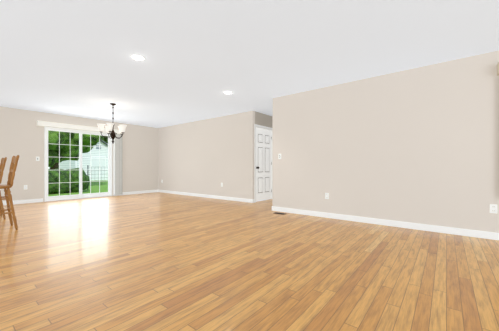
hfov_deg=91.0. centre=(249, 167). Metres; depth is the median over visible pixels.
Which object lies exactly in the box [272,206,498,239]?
baseboard
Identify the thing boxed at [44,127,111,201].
sliding door
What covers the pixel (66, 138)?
tree
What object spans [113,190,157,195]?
baseboard
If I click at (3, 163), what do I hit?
stool
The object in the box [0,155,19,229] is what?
stool
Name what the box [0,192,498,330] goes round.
floor
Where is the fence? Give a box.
[87,165,107,189]
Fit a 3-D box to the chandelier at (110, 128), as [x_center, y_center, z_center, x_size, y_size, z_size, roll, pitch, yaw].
[-3.243,-1.030,5.802,0.608,0.949,0.633,0,0,39]
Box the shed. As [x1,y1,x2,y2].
[48,139,107,180]
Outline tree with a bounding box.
[48,130,103,169]
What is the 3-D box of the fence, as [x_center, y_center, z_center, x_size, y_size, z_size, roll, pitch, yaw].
[-5.681,0.482,14.319,0.056,1.185,6.656,0,0,39]
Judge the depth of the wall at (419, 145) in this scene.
3.84 m
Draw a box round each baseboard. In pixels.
[3,198,42,204]
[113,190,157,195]
[158,190,253,202]
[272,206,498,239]
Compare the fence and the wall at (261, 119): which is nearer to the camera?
the wall at (261, 119)
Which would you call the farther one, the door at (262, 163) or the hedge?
the hedge
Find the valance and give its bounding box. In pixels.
[36,120,119,133]
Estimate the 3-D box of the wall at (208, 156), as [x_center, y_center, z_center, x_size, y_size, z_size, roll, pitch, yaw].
[-1.659,-0.285,7.942,4.560,2.440,0.100,0,0,39]
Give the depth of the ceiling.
3.10 m
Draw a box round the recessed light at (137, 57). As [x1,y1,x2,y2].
[130,54,145,60]
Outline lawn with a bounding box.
[48,180,107,195]
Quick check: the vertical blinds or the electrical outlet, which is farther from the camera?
the vertical blinds
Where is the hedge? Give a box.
[48,168,89,193]
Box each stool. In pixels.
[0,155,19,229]
[0,157,6,218]
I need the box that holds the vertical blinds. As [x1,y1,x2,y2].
[113,133,121,194]
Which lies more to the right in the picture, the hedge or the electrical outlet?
the electrical outlet
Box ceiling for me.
[0,0,498,127]
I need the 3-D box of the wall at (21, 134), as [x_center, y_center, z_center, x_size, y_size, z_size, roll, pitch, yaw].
[-5.193,-0.285,7.306,0.150,2.440,11.520,0,0,39]
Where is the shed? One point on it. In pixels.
(73, 164)
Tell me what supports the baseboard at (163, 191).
attached to the wall at (208, 156)
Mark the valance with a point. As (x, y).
(65, 126)
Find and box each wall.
[0,106,157,201]
[158,111,254,198]
[255,111,271,129]
[272,50,498,232]
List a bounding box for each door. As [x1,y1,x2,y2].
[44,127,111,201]
[254,124,271,202]
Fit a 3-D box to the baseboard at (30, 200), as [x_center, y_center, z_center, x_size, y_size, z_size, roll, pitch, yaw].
[-7.124,0.887,4.770,0.018,0.095,4.845,0,0,39]
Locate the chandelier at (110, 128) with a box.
[97,103,126,142]
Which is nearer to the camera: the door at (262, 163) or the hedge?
the door at (262, 163)
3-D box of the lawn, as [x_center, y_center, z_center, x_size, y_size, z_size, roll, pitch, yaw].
[-32.194,1.125,38.716,81.300,0.100,100.000,0,0,39]
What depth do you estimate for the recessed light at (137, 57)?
3.35 m

